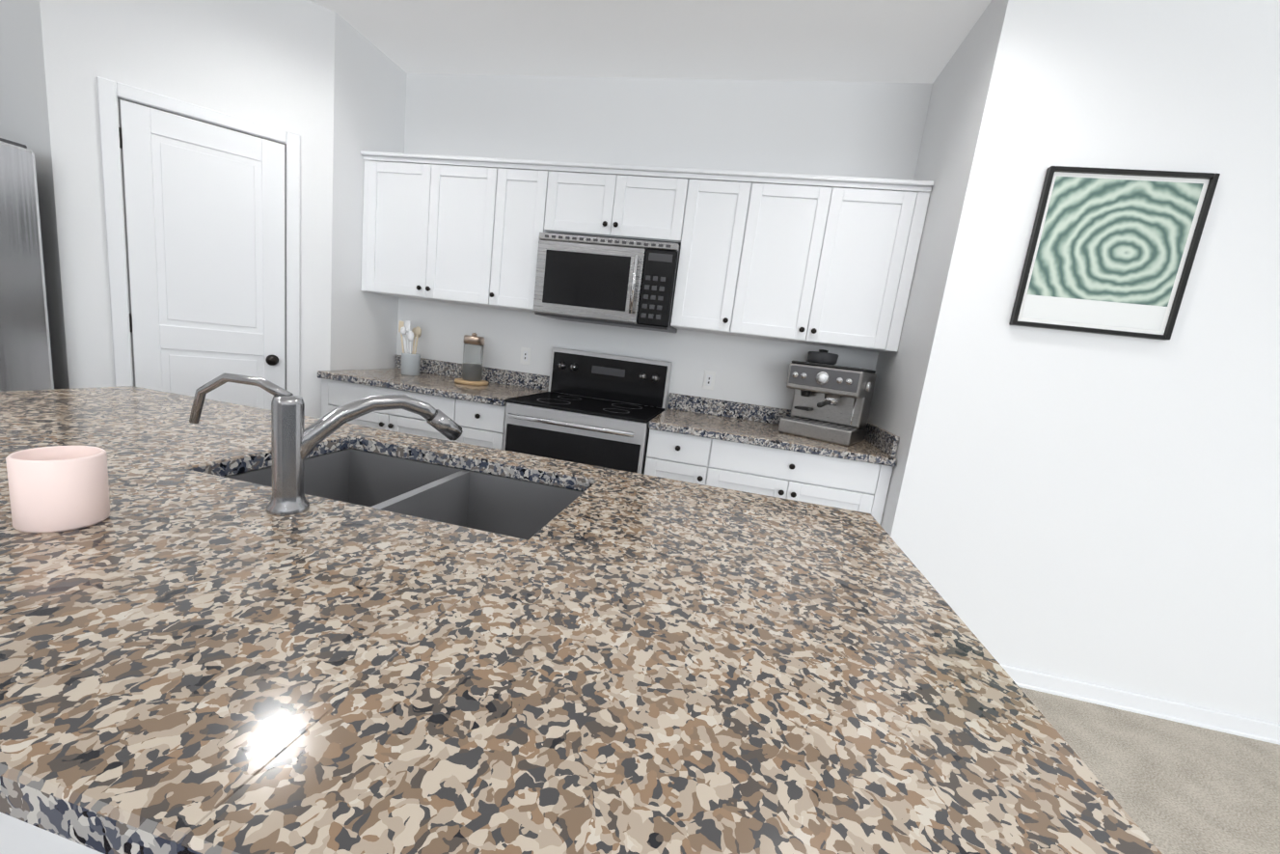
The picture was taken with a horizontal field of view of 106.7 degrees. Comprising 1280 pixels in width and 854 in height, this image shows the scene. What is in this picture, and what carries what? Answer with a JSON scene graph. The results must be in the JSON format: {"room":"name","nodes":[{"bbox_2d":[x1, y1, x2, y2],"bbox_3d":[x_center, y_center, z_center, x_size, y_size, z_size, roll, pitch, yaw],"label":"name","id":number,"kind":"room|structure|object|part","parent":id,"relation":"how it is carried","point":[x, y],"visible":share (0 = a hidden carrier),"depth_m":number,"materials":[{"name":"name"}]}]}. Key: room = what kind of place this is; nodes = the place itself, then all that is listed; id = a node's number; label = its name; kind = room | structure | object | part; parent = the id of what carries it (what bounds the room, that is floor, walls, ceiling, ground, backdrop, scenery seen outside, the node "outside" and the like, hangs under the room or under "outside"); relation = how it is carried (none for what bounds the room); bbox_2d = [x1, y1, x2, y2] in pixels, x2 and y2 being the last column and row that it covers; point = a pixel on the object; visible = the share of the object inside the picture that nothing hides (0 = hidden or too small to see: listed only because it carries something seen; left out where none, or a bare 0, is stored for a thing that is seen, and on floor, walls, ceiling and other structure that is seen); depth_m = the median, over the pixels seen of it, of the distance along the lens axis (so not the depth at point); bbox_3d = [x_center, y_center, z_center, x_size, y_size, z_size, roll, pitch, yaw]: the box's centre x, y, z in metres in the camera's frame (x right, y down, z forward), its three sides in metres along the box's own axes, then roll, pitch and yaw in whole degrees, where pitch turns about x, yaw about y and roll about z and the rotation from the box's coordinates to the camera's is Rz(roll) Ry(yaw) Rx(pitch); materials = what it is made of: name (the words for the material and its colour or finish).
{"room":"kitchen","nodes":[
{"label":"kitchen","id":0,"kind":"room"},
{"bbox_2d":[0,0,1279,724],"bbox_3d":[0.451,0.134,-1.329,9.410,2.850,8.740,9,10,10],"label":"wall","id":1,"kind":"structure","parent":0,"point":[1102,509],"depth_m":2.06,"materials":[{"name":"white paint"}]},
{"bbox_2d":[96,76,300,409],"bbox_3d":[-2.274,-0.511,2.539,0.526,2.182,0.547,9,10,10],"label":"door","id":2,"kind":"structure","parent":1,"relation":"attached to","point":[208,217],"depth_m":2.44,"materials":[{"name":"white wood"}]},
{"bbox_2d":[519,347,531,365],"bbox_3d":[-0.772,-0.478,3.211,0.072,0.116,0.010,9,10,10],"label":"electrical outlet","id":3,"kind":"object","parent":1,"relation":"attached to","point":[526,352],"depth_m":3.21,"materials":[{"name":"white plastic"}]},
{"bbox_2d":[360,150,934,352],"bbox_3d":[-0.142,-1.044,2.809,3.172,0.812,0.377,9,10,10],"label":"upper cabinet","id":4,"kind":"object","parent":1,"relation":"attached to","point":[823,260],"visible":1,"depth_m":2.58,"materials":[{"name":"white wood"}]},
{"bbox_2d":[532,232,680,332],"bbox_3d":[-0.173,-0.836,2.800,0.789,0.450,0.462,9,10,10],"label":"microwave","id":5,"kind":"object","parent":4,"relation":"attached to","point":[616,282],"visible":1,"depth_m":2.62,"materials":[{"name":"grey metal"}]},
{"bbox_2d":[702,370,715,389],"bbox_3d":[0.434,-0.292,2.989,0.072,0.116,0.010,9,10,10],"label":"electrical outlet","id":6,"kind":"object","parent":1,"relation":"attached to","point":[709,377],"depth_m":2.99,"materials":[{"name":"white plastic"}]},
{"bbox_2d":[1008,165,1220,340],"bbox_3d":[1.809,-0.670,1.838,0.545,0.600,0.026,9,10,10],"label":"picture","id":7,"kind":"object","parent":1,"relation":"attached to","point":[1109,252],"depth_m":1.83},
{"bbox_3d":[1.809,-0.670,1.838,0.545,0.600,0.026,9,10,10],"label":"picture frame","id":8,"kind":"part","parent":7,"relation":"part of","materials":[{"name":"black wood"}]},
{"bbox_2d":[999,663,1279,744],"bbox_3d":[3.310,1.369,1.824,4.609,0.085,0.019,9,10,10],"label":"baseboard","id":9,"kind":"structure","parent":1,"relation":"attached to","point":[1217,721],"depth_m":2.01,"materials":[{"name":"white wood"}]},
{"bbox_2d":[308,0,991,83],"bbox_3d":[0.641,-1.319,-1.514,9.410,0.100,8.620,9,10,10],"label":"ceiling","id":10,"kind":"structure","parent":0,"point":[883,40],"depth_m":2.45,"materials":[{"name":"white paint"}]},
{"bbox_2d":[1019,686,1279,853],"bbox_3d":[2.616,1.926,-1.459,4.615,0.106,8.620,9,10,10],"label":"floor","id":11,"kind":"structure","parent":0,"point":[1173,787],"depth_m":1.72,"materials":[{"name":"carpet"}]},
{"bbox_3d":[-1.959,1.223,-0.615,4.795,0.100,8.620,9,10,10],"label":"floor","id":12,"kind":"structure","parent":0,"visible":0},
{"bbox_2d":[0,137,54,391],"bbox_3d":[-3.124,-0.299,1.810,0.903,1.802,0.880,9,10,10],"label":"refrigerator","id":13,"kind":"object","parent":12,"relation":"on","point":[25,358],"visible":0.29,"depth_m":2.04,"materials":[{"name":"metal"}]},
{"bbox_2d":[0,808,115,853],"bbox_3d":[-0.770,0.588,1.015,2.380,0.895,1.095,9,10,10],"label":"kitchen island","id":14,"kind":"object","parent":12,"relation":"on","point":[18,834],"depth_m":0.64,"materials":[{"name":"white"}]},
{"bbox_2d":[0,385,1161,853],"bbox_3d":[-0.702,0.134,0.929,2.448,0.040,1.080,9,10,10],"label":"island countertop","id":15,"kind":"structure","parent":14,"relation":"on","point":[661,666],"depth_m":0.49,"materials":[{"name":"multicoloured stone"}]},
{"bbox_2d":[5,445,110,533],"bbox_3d":[-0.827,0.087,0.680,0.090,0.103,0.090,9,10,10],"label":"cup","id":16,"kind":"object","parent":15,"relation":"on","point":[57,488],"visible":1,"depth_m":0.66,"materials":[{"name":"pink ceramic"}]},
{"bbox_2d":[181,372,462,518],"bbox_3d":[-0.569,0.020,0.901,0.365,0.223,0.264,9,10,10],"label":"faucet","id":17,"kind":"object","parent":15,"relation":"on","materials":[{"name":"silver metal"}]},
{"bbox_2d":[223,461,586,534],"bbox_3d":[-0.531,0.251,1.116,0.764,0.235,0.444,9,10,10],"label":"sink","id":18,"kind":"object","parent":15,"relation":"in","point":[515,503],"depth_m":1.29,"materials":[{"name":"grey metal"}]},
{"bbox_2d":[317,354,549,449],"bbox_3d":[-1.295,0.116,3.063,1.187,1.020,0.667,9,10,10],"label":"base cabinet","id":19,"kind":"object","parent":12,"relation":"on","point":[476,414],"visible":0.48,"depth_m":2.76,"materials":[{"name":"white wood"}]},
{"bbox_2d":[398,320,421,375],"bbox_3d":[-1.501,-0.519,3.135,0.119,0.349,0.156,9,10,10],"label":"utensil crock","id":20,"kind":"object","parent":19,"relation":"on","point":[410,363],"visible":1,"depth_m":3.10,"materials":[{"name":"grey ceramic"}]},
{"bbox_2d":[454,332,488,385],"bbox_3d":[-1.073,-0.441,3.058,0.210,0.326,0.210,9,10,10],"label":"jar","id":21,"kind":"object","parent":19,"relation":"on","point":[473,359],"visible":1,"depth_m":3.01,"materials":[{"name":"clear glass"}]},
{"bbox_2d":[502,347,672,473],"bbox_3d":[-0.322,0.174,2.836,0.787,1.215,0.716,9,10,10],"label":"range","id":22,"kind":"object","parent":12,"relation":"on","point":[596,409],"visible":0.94,"depth_m":2.58,"materials":[{"name":"grey metal"}]},
{"bbox_2d":[643,392,898,524],"bbox_3d":[0.638,0.414,2.707,1.182,1.020,0.667,9,10,10],"label":"base cabinet","id":23,"kind":"object","parent":12,"relation":"on","point":[732,445],"visible":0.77,"depth_m":2.39,"materials":[{"name":"white wood"}]},
{"bbox_2d":[778,349,876,445],"bbox_3d":[1.027,-0.176,2.574,0.479,0.474,0.518,9,10,10],"label":"espresso machine","id":24,"kind":"object","parent":23,"relation":"on","point":[831,402],"visible":1,"depth_m":2.50,"materials":[{"name":"metal"}]}
]}

